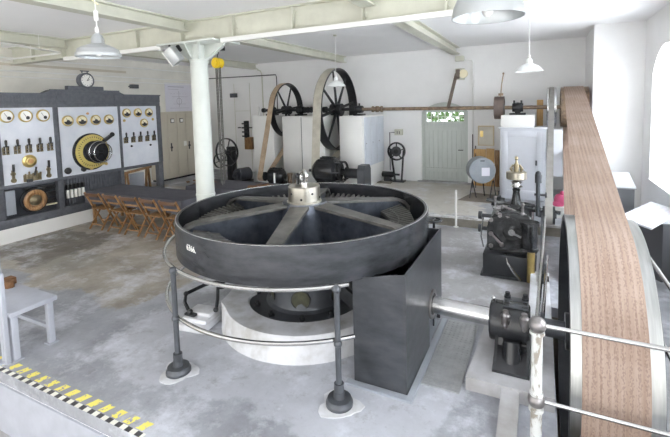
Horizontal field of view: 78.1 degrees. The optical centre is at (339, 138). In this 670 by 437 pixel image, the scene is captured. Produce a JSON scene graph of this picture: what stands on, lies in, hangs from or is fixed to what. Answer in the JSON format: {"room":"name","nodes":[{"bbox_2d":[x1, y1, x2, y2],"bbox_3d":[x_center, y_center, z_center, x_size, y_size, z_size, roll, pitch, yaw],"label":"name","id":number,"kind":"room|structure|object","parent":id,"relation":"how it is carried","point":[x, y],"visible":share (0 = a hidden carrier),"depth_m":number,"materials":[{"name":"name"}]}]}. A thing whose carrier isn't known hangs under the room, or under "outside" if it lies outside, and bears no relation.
{"room":"power station hall","nodes":[
{"label":"power station hall","id":0,"kind":"room"},
{"bbox_2d":[0,47,190,183],"bbox_3d":[-8.284,0.359,9.043,0.200,4.850,15.900,1,5,26],"label":"wall","id":1,"kind":"structure","parent":0,"point":[7,84],"depth_m":11.88,"materials":[{"name":"beige paint"}]},
{"bbox_2d":[0,62,125,72],"bbox_3d":[-7.173,-1.875,10.975,0.050,0.060,3.300,1,5,26],"label":"batten","id":2,"kind":"object","parent":1,"relation":"attached to","point":[1,63],"visible":1,"depth_m":10.78,"materials":[{"name":"beige paint"}]},
{"bbox_2d":[0,76,189,84],"bbox_3d":[-6.790,-1.656,11.757,0.028,0.028,8.400,1,5,26],"label":"conduit","id":3,"kind":"object","parent":1,"relation":"attached to","point":[0,76],"visible":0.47,"depth_m":11.62,"materials":[{"name":"metal"}]},
{"bbox_2d":[0,56,189,72],"bbox_3d":[-6.801,-2.095,11.722,0.036,0.036,8.400,1,5,26],"label":"conduit","id":4,"kind":"object","parent":1,"relation":"attached to","point":[0,56],"visible":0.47,"depth_m":11.96,"materials":[{"name":"metal"}]},
{"bbox_2d":[0,69,190,80],"bbox_3d":[-6.793,-1.796,11.746,0.036,0.036,8.400,1,5,26],"label":"conduit","id":5,"kind":"object","parent":1,"relation":"attached to","point":[0,69],"visible":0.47,"depth_m":11.34,"materials":[{"name":"metal"}]},
{"bbox_2d":[164,83,191,111],"bbox_3d":[-5.555,-1.447,14.345,0.013,0.970,1.220,1,5,26],"label":"poster","id":6,"kind":"object","parent":1,"relation":"attached to","point":[177,97],"visible":0.99,"depth_m":14.29,"materials":[{"name":"paper"}]},
{"bbox_2d":[151,111,194,181],"bbox_3d":[-5.412,0.183,14.185,0.420,2.240,2.250,1,5,26],"label":"cupboard","id":7,"kind":"object","parent":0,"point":[176,127],"visible":0.52,"depth_m":13.80,"materials":[{"name":"paint"}]},
{"bbox_2d":[0,209,669,436],"bbox_3d":[-1.677,2.065,6.820,13.670,0.120,6.450,1,5,26],"label":"floor","id":8,"kind":"structure","parent":0,"point":[114,331],"depth_m":4.12,"materials":[{"name":"paint"}]},
{"bbox_2d":[0,263,11,365],"bbox_3d":[-3.616,1.741,3.688,0.155,1.120,1.160,1,5,26],"label":"post","id":9,"kind":"object","parent":8,"relation":"on","point":[6,359],"visible":0.94,"depth_m":4.12,"materials":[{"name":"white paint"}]},
{"bbox_2d":[5,283,58,363],"bbox_3d":[-3.838,1.971,4.650,1.480,0.520,0.450,1,5,26],"label":"bench","id":10,"kind":"object","parent":8,"relation":"on","point":[20,299],"visible":0.98,"depth_m":4.45,"materials":[{"name":"blue paint"}]},
{"bbox_2d":[4,275,16,288],"bbox_3d":[-3.825,1.659,4.782,0.220,0.100,0.150,1,5,26],"label":"jar","id":11,"kind":"object","parent":10,"relation":"on","point":[9,281],"visible":0.92,"depth_m":4.73,"materials":[{"name":"brown ceramic"}]},
{"bbox_2d":[0,382,108,436],"bbox_3d":[-3.083,2.641,3.947,13.670,0.499,0.020,1,5,26],"label":"trim","id":12,"kind":"structure","parent":8,"relation":"on","point":[21,415],"depth_m":3.80,"materials":[{"name":"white paint"}]},
{"bbox_2d":[0,89,164,245],"bbox_3d":[-5.631,0.383,9.493,0.417,3.000,3.920,1,5,26],"label":"switchboard","id":13,"kind":"object","parent":8,"relation":"on","point":[57,146],"visible":0.99,"depth_m":8.94,"materials":[{"name":"white paint"}]},
{"bbox_2d":[2,140,9,154],"bbox_3d":[-6.408,0.163,7.937,0.069,0.295,0.110,1,5,26],"label":"switch","id":14,"kind":"object","parent":13,"relation":"attached to","point":[5,143],"depth_m":7.94,"materials":[{"name":"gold metal"}]},
{"bbox_2d":[11,164,16,182],"bbox_3d":[-6.354,0.678,8.058,0.072,0.367,0.090,1,5,26],"label":"switch","id":15,"kind":"object","parent":13,"relation":"attached to","point":[13,166],"depth_m":8.06,"materials":[{"name":"gold metal"}]},
{"bbox_2d":[25,138,32,152],"bbox_3d":[-6.233,0.130,8.294,0.069,0.295,0.110,1,5,26],"label":"switch","id":16,"kind":"object","parent":13,"relation":"attached to","point":[28,141],"depth_m":8.30,"materials":[{"name":"gold metal"}]},
{"bbox_2d":[36,138,43,151],"bbox_3d":[-6.144,0.113,8.477,0.069,0.295,0.110,1,5,26],"label":"switch","id":17,"kind":"object","parent":13,"relation":"attached to","point":[39,141],"depth_m":8.48,"materials":[{"name":"gold metal"}]},
{"bbox_2d":[65,70,103,89],"bbox_3d":[-5.779,-1.330,9.363,0.140,0.442,0.820,1,5,26],"label":"round clock","id":18,"kind":"object","parent":13,"relation":"on","point":[85,81],"visible":0.98,"depth_m":9.31,"materials":[{"name":"grey paint"}]},
{"bbox_2d":[84,192,118,230],"bbox_3d":[-5.138,1.520,8.933,0.442,0.818,0.472,1,5,23],"label":"folding chair","id":19,"kind":"object","parent":8,"relation":"on","point":[104,206],"visible":0.82,"depth_m":8.87,"materials":[{"name":"brown wood"}]},
{"bbox_2d":[102,194,136,233],"bbox_3d":[-4.613,1.528,8.677,0.442,0.818,0.472,1,5,28],"label":"folding chair","id":20,"kind":"object","parent":8,"relation":"on","point":[120,209],"visible":0.91,"depth_m":8.61,"materials":[{"name":"brown wood"}]},
{"bbox_2d":[118,196,154,236],"bbox_3d":[-4.134,1.534,8.444,0.442,0.818,0.472,0,5,22],"label":"folding chair","id":21,"kind":"object","parent":8,"relation":"on","point":[122,199],"visible":0.88,"depth_m":8.37,"materials":[{"name":"brown wood"}]},
{"bbox_2d":[128,172,144,185],"bbox_3d":[-5.517,1.336,11.216,0.100,0.820,0.450,1,5,26],"label":"leaning board","id":22,"kind":"object","parent":8,"relation":"on","point":[134,178],"visible":0.29,"depth_m":11.19,"materials":[{"name":"grey metal"}]},
{"bbox_2d":[124,166,151,186],"bbox_3d":[-5.441,1.263,11.140,0.262,0.986,1.053,1,5,26],"label":"trestle","id":23,"kind":"object","parent":8,"relation":"on","point":[147,171],"visible":0.53,"depth_m":11.31,"materials":[{"name":"brown wood"}]},
{"bbox_2d":[85,184,196,223],"bbox_3d":[-4.154,1.515,8.993,3.006,0.750,0.991,1,5,26],"label":"covered table","id":24,"kind":"object","parent":8,"relation":"on","point":[183,198],"visible":0.63,"depth_m":8.76,"materials":[{"name":"grey fabric"}]},
{"bbox_2d":[138,198,173,239],"bbox_3d":[-3.622,1.542,8.195,0.442,0.818,0.472,1,5,29],"label":"folding chair","id":25,"kind":"object","parent":8,"relation":"on","point":[159,213],"visible":0.88,"depth_m":8.12,"materials":[{"name":"brown wood"}]},
{"bbox_2d":[158,200,179,240],"bbox_3d":[-3.131,1.549,7.956,0.442,0.818,0.472,1,5,24],"label":"folding chair","id":26,"kind":"object","parent":8,"relation":"on","point":[161,203],"visible":0.45,"depth_m":7.88,"materials":[{"name":"brown wood"}]},
{"bbox_2d":[159,362,199,384],"bbox_3d":[-1.546,2.229,3.941,0.400,0.007,0.336,1,5,26],"label":"mortar patch","id":27,"kind":"object","parent":8,"relation":"on","point":[195,369],"visible":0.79,"depth_m":3.88,"materials":[{"name":"concrete"}]},
{"bbox_2d":[156,37,239,200],"bbox_3d":[-2.473,0.129,7.493,1.320,3.670,0.680,1,5,26],"label":"round column","id":28,"kind":"structure","parent":8,"relation":"on","point":[198,52],"depth_m":7.32,"materials":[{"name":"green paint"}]},
{"bbox_2d":[162,45,183,66],"bbox_3d":[-2.866,-1.433,7.098,0.359,0.403,0.251,1,5,26],"label":"light","id":29,"kind":"object","parent":28,"relation":"attached to","point":[172,54],"visible":1,"depth_m":7.04,"materials":[{"name":"metal"}]},
{"bbox_2d":[8,0,528,64],"bbox_3d":[-1.839,-1.875,6.943,13.170,0.380,0.200,1,5,26],"label":"beam","id":30,"kind":"structure","parent":28,"relation":"on","point":[321,12],"depth_m":6.66,"materials":[{"name":"beige paint"}]},
{"bbox_2d":[63,46,163,60],"bbox_3d":[-4.527,-1.679,8.133,2.900,0.072,0.070,1,5,26],"label":"channel","id":31,"kind":"object","parent":30,"relation":"attached to","point":[152,48],"visible":0.69,"depth_m":7.79,"materials":[{"name":"white paint"}]},
{"bbox_2d":[220,0,592,42],"bbox_3d":[0.733,-1.604,5.574,6.000,0.072,0.070,1,5,26],"label":"channel","id":32,"kind":"object","parent":30,"relation":"attached to","point":[531,3],"visible":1,"depth_m":5.70,"materials":[{"name":"white paint"}]},
{"bbox_2d":[179,304,220,333],"bbox_3d":[-1.630,2.085,4.801,0.360,0.160,0.340,0,5,18],"label":"step block","id":33,"kind":"object","parent":8,"relation":"on","point":[206,318],"visible":0.73,"depth_m":4.74,"materials":[{"name":"concrete"}]},
{"bbox_2d":[183,280,224,317],"bbox_3d":[-1.622,1.777,4.944,0.493,0.490,0.460,-2,5,-10],"label":"control linkage","id":34,"kind":"object","parent":33,"relation":"on","point":[190,313],"visible":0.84,"depth_m":4.88,"materials":[{"name":"black metal"}]},
{"bbox_2d":[186,179,278,194],"bbox_3d":[-2.300,1.430,9.487,2.406,0.750,1.071,1,5,26],"label":"covered table","id":35,"kind":"object","parent":8,"relation":"on","point":[229,185],"visible":0.24,"depth_m":9.48,"materials":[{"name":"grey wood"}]},
{"bbox_2d":[162,234,354,413],"bbox_3d":[-1.229,1.673,4.325,1.242,1.036,3.120,-5,6,-36],"label":"guard rail","id":36,"kind":"object","parent":8,"relation":"on","point":[339,400],"visible":0.85,"depth_m":3.47,"materials":[{"name":"metal"}]},
{"bbox_2d":[221,284,353,364],"bbox_3d":[-0.354,1.979,5.067,2.020,0.265,2.160,1,5,26],"label":"concrete foundation","id":37,"kind":"object","parent":8,"relation":"on","point":[239,320],"visible":0.38,"depth_m":4.16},
{"bbox_2d":[250,281,352,322],"bbox_3d":[-0.254,1.670,4.911,1.668,0.660,1.360,1,5,26],"label":"pedestal","id":38,"kind":"object","parent":37,"relation":"on","point":[308,306],"visible":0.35,"depth_m":4.57,"materials":[{"name":"grey paint"}]},
{"bbox_2d":[174,182,428,286],"bbox_3d":[-0.408,1.038,4.928,2.880,0.605,2.880,1,5,26],"label":"flywheel","id":39,"kind":"object","parent":38,"relation":"on","point":[249,236],"visible":0.96,"depth_m":4.24,"materials":[{"name":"metal"}]},
{"bbox_2d":[287,182,321,204],"bbox_3d":[-0.418,0.641,4.896,0.410,0.193,0.410,1,5,26],"label":"hub","id":40,"kind":"object","parent":39,"relation":"on","point":[309,194],"visible":0.96,"depth_m":4.74,"materials":[{"name":"silver metal"}]},
{"bbox_2d":[318,389,364,417],"bbox_3d":[-0.021,2.229,3.469,0.363,0.007,0.348,-4,5,-31],"label":"mortar patch","id":41,"kind":"object","parent":8,"relation":"on","point":[358,406],"visible":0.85,"depth_m":3.40,"materials":[{"name":"concrete"}]},
{"bbox_2d":[345,228,446,403],"bbox_3d":[0.637,1.610,4.203,0.610,1.090,1.480,1,5,26],"label":"housing","id":42,"kind":"object","parent":8,"relation":"on","point":[394,324],"visible":0.77,"depth_m":3.65,"materials":[{"name":"metal"}]},
{"bbox_2d":[421,319,477,393],"bbox_3d":[1.145,2.140,4.165,0.330,0.015,1.210,1,5,26],"label":"plate","id":43,"kind":"object","parent":8,"relation":"on","point":[446,370],"visible":1,"depth_m":4.05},
{"bbox_2d":[496,388,518,436],"bbox_3d":[1.288,2.173,3.167,0.140,0.100,0.640,1,5,26],"label":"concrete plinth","id":44,"kind":"object","parent":8,"relation":"on","point":[507,423],"visible":1,"depth_m":3.23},
{"bbox_2d":[466,325,554,412],"bbox_3d":[1.671,2.088,3.988,0.690,0.120,1.180,1,5,26],"label":"foundation","id":45,"kind":"object","parent":8,"relation":"on","point":[480,378],"visible":0.43,"depth_m":3.59,"materials":[{"name":"grey concrete"}]},
{"bbox_2d":[488,291,530,380],"bbox_3d":[1.608,1.774,3.912,0.365,0.544,0.720,1,5,26],"label":"bearing","id":46,"kind":"object","parent":45,"relation":"on","point":[508,318],"visible":0.98,"depth_m":3.77,"materials":[{"name":"black metal"}]},
{"bbox_2d":[501,309,509,328],"bbox_3d":[1.536,1.696,3.823,0.084,0.225,0.083,1,5,26],"label":"cup","id":47,"kind":"object","parent":46,"relation":"on","point":[505,313],"depth_m":3.79,"materials":[{"name":"metal"}]},
{"bbox_2d":[519,313,528,332],"bbox_3d":[1.679,1.698,3.753,0.084,0.225,0.083,1,5,26],"label":"cup","id":48,"kind":"object","parent":46,"relation":"on","point":[523,317],"depth_m":3.73,"materials":[{"name":"metal"}]},
{"bbox_2d":[390,264,665,357],"bbox_3d":[1.639,1.732,3.993,2.402,0.720,0.720,1,5,26],"label":"shaft","id":49,"kind":"object","parent":46,"relation":"on","point":[452,308],"visible":0.19,"depth_m":4.11,"materials":[{"name":"metal"}]},
{"bbox_2d":[558,214,666,436],"bbox_3d":[2.292,1.762,3.677,0.540,2.108,2.108,1,5,26],"label":"flywheel","id":50,"kind":"object","parent":49,"relation":"attached to","point":[569,291],"visible":0.43,"depth_m":2.96,"materials":[{"name":"metal"}]},
{"bbox_2d":[563,86,651,436],"bbox_3d":[3.664,0.840,6.294,0.420,3.485,8.182,1,5,27],"label":"belt","id":51,"kind":"object","parent":50,"relation":"on","point":[616,377],"visible":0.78,"depth_m":2.96,"materials":[{"name":"leather"}]},
{"bbox_2d":[553,129,562,176],"bbox_3d":[4.577,0.294,8.707,0.220,1.000,0.050,1,5,26],"label":"board","id":52,"kind":"object","parent":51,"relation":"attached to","point":[558,133],"visible":0.64,"depth_m":8.67,"materials":[{"name":"white paint"}]},
{"bbox_2d":[478,156,560,282],"bbox_3d":[2.671,1.092,6.156,1.103,1.710,1.178,1,5,26],"label":"machine","id":53,"kind":"object","parent":8,"relation":"on","point":[511,247],"visible":0.99,"depth_m":5.90,"materials":[{"name":"grey paint"}]},
{"bbox_2d":[529,271,550,318],"bbox_3d":[2.453,1.963,5.063,0.230,0.160,1.410,1,5,26],"label":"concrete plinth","id":54,"kind":"object","parent":8,"relation":"on","point":[533,277],"visible":0.38,"depth_m":4.98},
{"bbox_2d":[538,211,556,283],"bbox_3d":[2.827,1.454,5.624,0.240,0.745,0.935,1,5,26],"label":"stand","id":55,"kind":"object","parent":8,"relation":"on","point":[541,213],"visible":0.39,"depth_m":5.81,"materials":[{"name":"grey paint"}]},
{"bbox_2d":[527,215,669,436],"bbox_3d":[2.876,1.590,4.064,1.843,1.042,3.711,1,5,26],"label":"rail","id":56,"kind":"object","parent":8,"relation":"on","point":[537,324],"visible":0.99,"depth_m":2.80,"materials":[{"name":"metal"}]},
{"bbox_2d":[612,172,636,212],"bbox_3d":[4.834,1.214,7.159,0.380,1.200,0.690,1,5,26],"label":"cabinet","id":57,"kind":"object","parent":8,"relation":"on","point":[626,188],"visible":0.31,"depth_m":6.84,"materials":[{"name":"grey"}]},
{"bbox_2d":[625,202,669,281],"bbox_3d":[4.419,1.465,5.796,0.688,0.938,1.380,3,6,42],"label":"desk","id":58,"kind":"object","parent":8,"relation":"on","point":[653,219],"visible":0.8,"depth_m":5.63,"materials":[{"name":"white"}]},
{"bbox_2d":[650,256,669,360],"bbox_3d":[2.557,1.762,2.975,0.048,0.888,3.474,1,5,26],"label":"rail","id":59,"kind":"object","parent":8,"relation":"on","point":[655,266],"visible":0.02,"depth_m":3.74,"materials":[{"name":"metal"}]},
{"bbox_2d":[0,0,669,67],"bbox_3d":[-1.975,-2.042,5.744,14.370,0.150,15.900,1,5,26],"label":"ceiling","id":60,"kind":"structure","parent":0,"point":[577,19],"depth_m":8.07,"materials":[{"name":"paint"}]},
{"bbox_2d":[0,35,60,60],"bbox_3d":[-6.390,-1.898,8.201,1.383,0.310,3.866,-4,5,-26],"label":"conduit pipe","id":61,"kind":"object","parent":60,"relation":"attached to","point":[3,43],"visible":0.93,"depth_m":8.46,"materials":[{"name":"metal"}]},
{"bbox_2d":[0,30,67,48],"bbox_3d":[-7.462,-1.709,5.415,0.220,0.190,7.460,1,5,26],"label":"ceiling beam","id":62,"kind":"structure","parent":60,"relation":"attached to","point":[5,36],"depth_m":8.16,"materials":[{"name":"beige paint"}]},
{"bbox_2d":[74,0,121,58],"bbox_3d":[-2.521,-1.343,4.266,0.430,0.980,0.430,1,5,26],"label":"pendant lamp","id":63,"kind":"object","parent":60,"relation":"hanging from","point":[97,49],"visible":1,"depth_m":4.23,"materials":[{"name":"metal"}]},
{"bbox_2d":[9,0,188,32],"bbox_3d":[-4.360,-1.665,3.905,0.220,0.190,7.460,1,5,26],"label":"ceiling beam","id":64,"kind":"structure","parent":60,"relation":"attached to","point":[106,10],"depth_m":6.06,"materials":[{"name":"beige paint"}]},
{"bbox_2d":[122,51,256,69],"bbox_3d":[-4.355,-2.295,11.783,0.220,0.190,6.320,1,5,26],"label":"ceiling beam","id":65,"kind":"structure","parent":60,"relation":"attached to","point":[150,54],"depth_m":11.72,"materials":[{"name":"beige paint"}]},
{"bbox_2d":[235,38,346,62],"bbox_3d":[-1.253,-2.251,10.274,0.220,0.190,6.320,1,5,26],"label":"ceiling beam","id":66,"kind":"structure","parent":60,"relation":"attached to","point":[265,43],"depth_m":10.31,"materials":[{"name":"beige paint"}]},
{"bbox_2d":[211,46,225,184],"bbox_3d":[-2.401,-0.510,8.382,0.265,2.927,0.200,1,5,26],"label":"chain hoist","id":67,"kind":"object","parent":66,"relation":"hanging from","point":[218,63],"visible":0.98,"depth_m":8.38,"materials":[{"name":"yellow paint"}]},
{"bbox_2d":[326,35,345,86],"bbox_3d":[-0.088,-1.716,9.062,0.430,1.120,0.430,1,5,26],"label":"pendant lamp","id":68,"kind":"object","parent":60,"relation":"hanging from","point":[335,83],"visible":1,"depth_m":9.03,"materials":[{"name":"white metal"}]},
{"bbox_2d":[347,0,375,7],"bbox_3d":[-1.231,-1.620,2.383,0.220,0.190,7.460,1,5,26],"label":"ceiling beam","id":69,"kind":"structure","parent":60,"relation":"attached to","point":[360,3],"depth_m":5.53,"materials":[{"name":"beige paint"}]},
{"bbox_2d":[392,21,459,54],"bbox_3d":[1.876,-2.207,8.751,0.220,0.190,6.320,1,5,26],"label":"ceiling beam","id":70,"kind":"structure","parent":60,"relation":"attached to","point":[418,29],"depth_m":8.65,"materials":[{"name":"beige paint"}]},
{"bbox_2d":[451,0,525,24],"bbox_3d":[0.901,-1.262,2.507,0.430,1.030,0.430,1,5,26],"label":"pendant lamp","id":71,"kind":"object","parent":60,"relation":"hanging from","point":[469,12],"visible":1,"depth_m":2.51,"materials":[{"name":"metal"}]},
{"bbox_2d":[515,8,542,72],"bbox_3d":[3.109,-1.641,6.761,0.430,1.060,0.430,1,5,26],"label":"pendant lamp","id":72,"kind":"object","parent":60,"relation":"hanging from","point":[528,66],"visible":0.98,"depth_m":6.73,"materials":[{"name":"white metal"}]},
{"bbox_2d":[208,37,585,189],"bbox_3d":[1.238,-0.591,12.962,13.870,4.050,0.400,1,5,26],"label":"wall","id":73,"kind":"structure","parent":0,"point":[422,78],"depth_m":12.28,"materials":[{"name":"white paint"}]},
{"bbox_2d":[148,169,563,224],"bbox_3d":[0.597,1.535,11.478,13.670,0.320,3.970,1,5,26],"label":"floor","id":74,"kind":"structure","parent":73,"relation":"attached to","point":[439,198],"depth_m":10.59,"materials":[{"name":"paint"}]},
{"bbox_2d":[213,138,238,179],"bbox_3d":[-3.390,0.656,12.880,0.880,1.405,0.599,1,5,26],"label":"machine","id":75,"kind":"object","parent":74,"relation":"on","point":[232,157],"visible":0.71,"depth_m":12.80,"materials":[{"name":"black metal"}]},
{"bbox_2d":[232,167,253,181],"bbox_3d":[-2.951,1.126,12.482,0.507,0.510,0.607,1,5,26],"label":"motor","id":76,"kind":"object","parent":74,"relation":"on","point":[245,173],"visible":0.75,"depth_m":12.36,"materials":[{"name":"black metal"}]},
{"bbox_2d":[253,114,294,182],"bbox_3d":[-1.950,0.251,13.418,0.760,2.055,1.690,1,5,26],"label":"pedestal","id":77,"kind":"object","parent":74,"relation":"on","point":[275,141],"visible":0.36,"depth_m":12.69,"materials":[{"name":"paint"}]},
{"bbox_2d":[263,167,286,183],"bbox_3d":[-1.892,1.116,11.842,0.695,0.581,0.625,1,5,26],"label":"motor","id":78,"kind":"object","parent":74,"relation":"on","point":[280,173],"visible":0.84,"depth_m":11.70,"materials":[{"name":"black metal"}]},
{"bbox_2d":[257,83,292,180],"bbox_3d":[-1.765,-0.290,12.548,0.210,2.820,2.259,1,5,26],"label":"belt","id":79,"kind":"object","parent":78,"relation":"on","point":[273,94],"visible":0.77,"depth_m":11.91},
{"bbox_2d":[282,114,347,183],"bbox_3d":[-0.693,0.280,12.800,1.400,2.035,1.702,1,5,26],"label":"pedestal","id":80,"kind":"object","parent":74,"relation":"on","point":[297,130],"visible":0.41,"depth_m":12.11,"materials":[{"name":"paint"}]},
{"bbox_2d":[295,104,306,115],"bbox_3d":[-1.172,-0.880,12.537,0.220,0.343,0.400,1,5,26],"label":"block","id":81,"kind":"object","parent":80,"relation":"on","point":[300,109],"visible":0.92,"depth_m":12.44,"materials":[{"name":"black metal"}]},
{"bbox_2d":[261,105,560,113],"bbox_3d":[1.593,-0.838,11.192,8.990,0.240,0.240,1,5,26],"label":"shaft","id":82,"kind":"object","parent":81,"relation":"on","point":[376,108],"visible":0.73,"depth_m":10.96,"materials":[{"name":"metal"}]},
{"bbox_2d":[269,83,302,136],"bbox_3d":[-1.631,-0.892,12.760,0.260,1.640,1.640,1,5,26],"label":"pulley","id":83,"kind":"object","parent":82,"relation":"attached to","point":[285,109],"visible":0.64,"depth_m":12.63,"materials":[{"name":"metal"}]},
{"bbox_2d":[313,68,356,149],"bbox_3d":[-0.075,-0.856,12.004,0.340,2.360,2.360,1,5,26],"label":"pulley","id":84,"kind":"object","parent":82,"relation":"attached to","point":[335,109],"visible":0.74,"depth_m":11.88,"materials":[{"name":"metal"}]},
{"bbox_2d":[311,68,341,173],"bbox_3d":[-0.111,-0.562,11.939,0.240,2.956,2.578,1,5,26],"label":"belt","id":85,"kind":"object","parent":84,"relation":"on","point":[316,127],"visible":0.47,"depth_m":10.94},
{"bbox_2d":[493,96,504,118],"bbox_3d":[3.900,-0.764,10.073,0.240,0.550,0.550,1,5,26],"label":"pulley","id":86,"kind":"object","parent":82,"relation":"attached to","point":[499,102],"visible":0.88,"depth_m":9.87,"materials":[{"name":"brown wood"}]},
{"bbox_2d":[547,87,556,125],"bbox_3d":[4.917,-0.741,9.580,0.200,0.900,0.900,1,5,26],"label":"pulley","id":87,"kind":"object","parent":82,"relation":"attached to","point":[555,88],"visible":0.59,"depth_m":9.22,"materials":[{"name":"metal"}]},
{"bbox_2d":[545,87,553,224],"bbox_3d":[4.034,0.005,7.891,0.114,2.093,4.843,1,5,27],"label":"belt","id":88,"kind":"object","parent":87,"relation":"hanging from","point":[550,142],"visible":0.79,"depth_m":6.84,"materials":[{"name":"grey fabric"}]},
{"bbox_2d":[559,86,589,126],"bbox_3d":[5.323,-0.732,9.382,0.540,0.900,0.900,1,5,26],"label":"pulley","id":89,"kind":"object","parent":82,"relation":"attached to","point":[562,114],"visible":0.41,"depth_m":9.13,"materials":[{"name":"metal"}]},
{"bbox_2d":[309,156,370,184],"bbox_3d":[-0.040,0.951,10.825,1.680,0.980,0.760,1,5,26],"label":"motor","id":90,"kind":"object","parent":74,"relation":"on","point":[330,169],"visible":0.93,"depth_m":10.61,"materials":[{"name":"black metal"}]},
{"bbox_2d":[339,114,383,184],"bbox_3d":[0.715,0.310,12.112,0.735,2.015,1.710,1,5,26],"label":"pedestal","id":91,"kind":"object","parent":74,"relation":"on","point":[361,137],"visible":0.84,"depth_m":11.43,"materials":[{"name":"paint"}]},
{"bbox_2d":[382,142,405,182],"bbox_3d":[1.642,0.680,12.349,0.725,1.195,0.255,1,5,26],"label":"machine","id":92,"kind":"object","parent":74,"relation":"on","point":[395,151],"visible":1,"depth_m":12.26,"materials":[{"name":"black metal"}]},
{"bbox_2d":[458,193,496,202],"bbox_3d":[3.398,1.419,10.027,0.802,0.006,0.963,1,5,30],"label":"floor mat","id":93,"kind":"object","parent":74,"relation":"on","point":[480,197],"visible":0.64,"depth_m":9.98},
{"bbox_2d":[466,156,495,197],"bbox_3d":[3.443,0.932,9.990,0.644,0.991,0.503,-1,5,4],"label":"drum","id":94,"kind":"object","parent":93,"relation":"on","point":[480,169],"visible":0.95,"depth_m":9.90,"materials":[{"name":"metal"}]},
{"bbox_2d":[474,149,485,185],"bbox_3d":[3.878,0.786,11.422,0.320,1.020,0.040,1,5,26],"label":"plank","id":95,"kind":"object","parent":74,"relation":"on","point":[479,152],"visible":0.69,"depth_m":11.38,"materials":[{"name":"brown wood"}]},
{"bbox_2d":[486,148,493,186],"bbox_3d":[4.125,0.780,11.301,0.210,1.040,0.040,1,5,26],"label":"plank","id":96,"kind":"object","parent":74,"relation":"on","point":[489,152],"visible":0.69,"depth_m":11.27,"materials":[{"name":"brown wood"}]},
{"bbox_2d":[429,216,560,236],"bbox_3d":[-0.501,1.655,9.795,13.170,0.165,0.025,1,5,26],"label":"trim","id":97,"kind":"structure","parent":74,"relation":"attached to","point":[555,232],"depth_m":8.26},
{"bbox_2d":[429,213,560,228],"bbox_3d":[-0.496,1.551,9.803,13.170,0.039,0.070,1,5,26],"label":"trim","id":98,"kind":"structure","parent":74,"relation":"attached to","point":[430,214],"depth_m":8.29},
{"bbox_2d":[495,150,499,186],"bbox_3d":[4.283,0.802,11.226,0.120,1.000,0.040,1,5,26],"label":"plank","id":99,"kind":"object","parent":74,"relation":"on","point":[497,152],"visible":0.76,"depth_m":11.20,"materials":[{"name":"brown wood"}]},
{"bbox_2d":[498,125,547,200],"bbox_3d":[4.451,0.544,10.009,1.060,1.700,0.870,1,5,26],"label":"cabinet","id":100,"kind":"object","parent":74,"relation":"on","point":[527,143],"visible":0.88,"depth_m":9.62,"materials":[{"name":"blue paint"}]},
{"bbox_2d":[501,114,534,126],"bbox_3d":[4.284,-0.440,9.911,0.720,0.285,0.630,1,5,26],"label":"block","id":101,"kind":"object","parent":100,"relation":"on","point":[528,120],"visible":0.87,"depth_m":9.63,"materials":[{"name":"white paint"}]},
{"bbox_2d":[509,100,525,114],"bbox_3d":[4.269,-0.754,9.894,0.360,0.345,0.360,1,5,26],"label":"bearing","id":102,"kind":"object","parent":101,"relation":"on","point":[517,107],"visible":0.98,"depth_m":9.80,"materials":[{"name":"black metal"}]},
{"bbox_2d":[537,100,542,125],"bbox_3d":[4.870,-0.637,10.036,0.140,0.630,0.100,1,5,26],"label":"timber post","id":103,"kind":"object","parent":100,"relation":"on","point":[539,102],"visible":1,"depth_m":9.99,"materials":[{"name":"brown wood"}]},
{"bbox_2d":[555,206,563,218],"bbox_3d":[4.396,1.532,8.212,0.240,0.420,0.300,1,5,26],"label":"crate","id":104,"kind":"object","parent":74,"relation":"on","point":[561,209],"visible":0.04,"depth_m":8.07,"materials":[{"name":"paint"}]},
{"bbox_2d":[553,191,563,206],"bbox_3d":[4.332,1.184,8.149,0.242,0.322,0.141,1,5,26],"label":"bag","id":105,"kind":"object","parent":104,"relation":"on","point":[558,201],"visible":0.87,"depth_m":8.11,"materials":[{"name":"pink fabric"}]},
{"bbox_2d":[417,102,470,184],"bbox_3d":[3.044,0.105,11.984,1.530,2.330,0.310,1,5,26],"label":"door","id":106,"kind":"structure","parent":73,"relation":"in","point":[444,132],"depth_m":12.06,"materials":[{"name":"grey paint"}]},
{"bbox_2d":[455,68,467,79],"bbox_3d":[3.373,-1.800,11.416,0.350,0.320,0.295,1,5,26],"label":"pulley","id":107,"kind":"object","parent":73,"relation":"attached to","point":[461,73],"visible":0.91,"depth_m":11.35,"materials":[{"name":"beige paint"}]},
{"bbox_2d":[464,59,473,156],"bbox_3d":[3.613,-0.511,11.548,0.280,3.398,0.068,1,5,26],"label":"pipe","id":108,"kind":"object","parent":73,"relation":"attached to","point":[465,59],"visible":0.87,"depth_m":11.41,"materials":[{"name":"metal"}]},
{"bbox_2d":[478,126,493,145],"bbox_3d":[4.034,-0.092,11.374,0.420,0.550,0.075,1,5,26],"label":"frame","id":109,"kind":"object","parent":73,"relation":"attached to","point":[485,133],"visible":1,"depth_m":11.35,"materials":[{"name":"beige wood"}]},
{"bbox_2d":[552,317,559,436],"bbox_3d":[2.280,2.824,3.642,1.095,1.079,3.250,1,5,26],"label":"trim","id":110,"kind":"structure","parent":0,"point":[555,341],"depth_m":5.04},
{"bbox_2d":[585,20,646,208],"bbox_3d":[6.279,-0.422,9.291,1.190,4.050,1.800,1,5,26],"label":"wall pier","id":111,"kind":"object","parent":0,"point":[615,62],"visible":0.5,"depth_m":8.50,"materials":[{"name":"white paint"}]},
{"bbox_2d":[641,3,669,206],"bbox_3d":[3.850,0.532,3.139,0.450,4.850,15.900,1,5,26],"label":"window","id":112,"kind":"structure","parent":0,"point":[656,124],"depth_m":7.72,"materials":[{"name":"glass"}]},
{"bbox_2d":[648,178,669,195],"bbox_3d":[5.673,-0.278,6.931,0.430,2.270,1.700,1,5,26],"label":"window sill","id":113,"kind":"structure","parent":112,"relation":"in","point":[663,184],"depth_m":7.35,"materials":[{"name":"white paint"}]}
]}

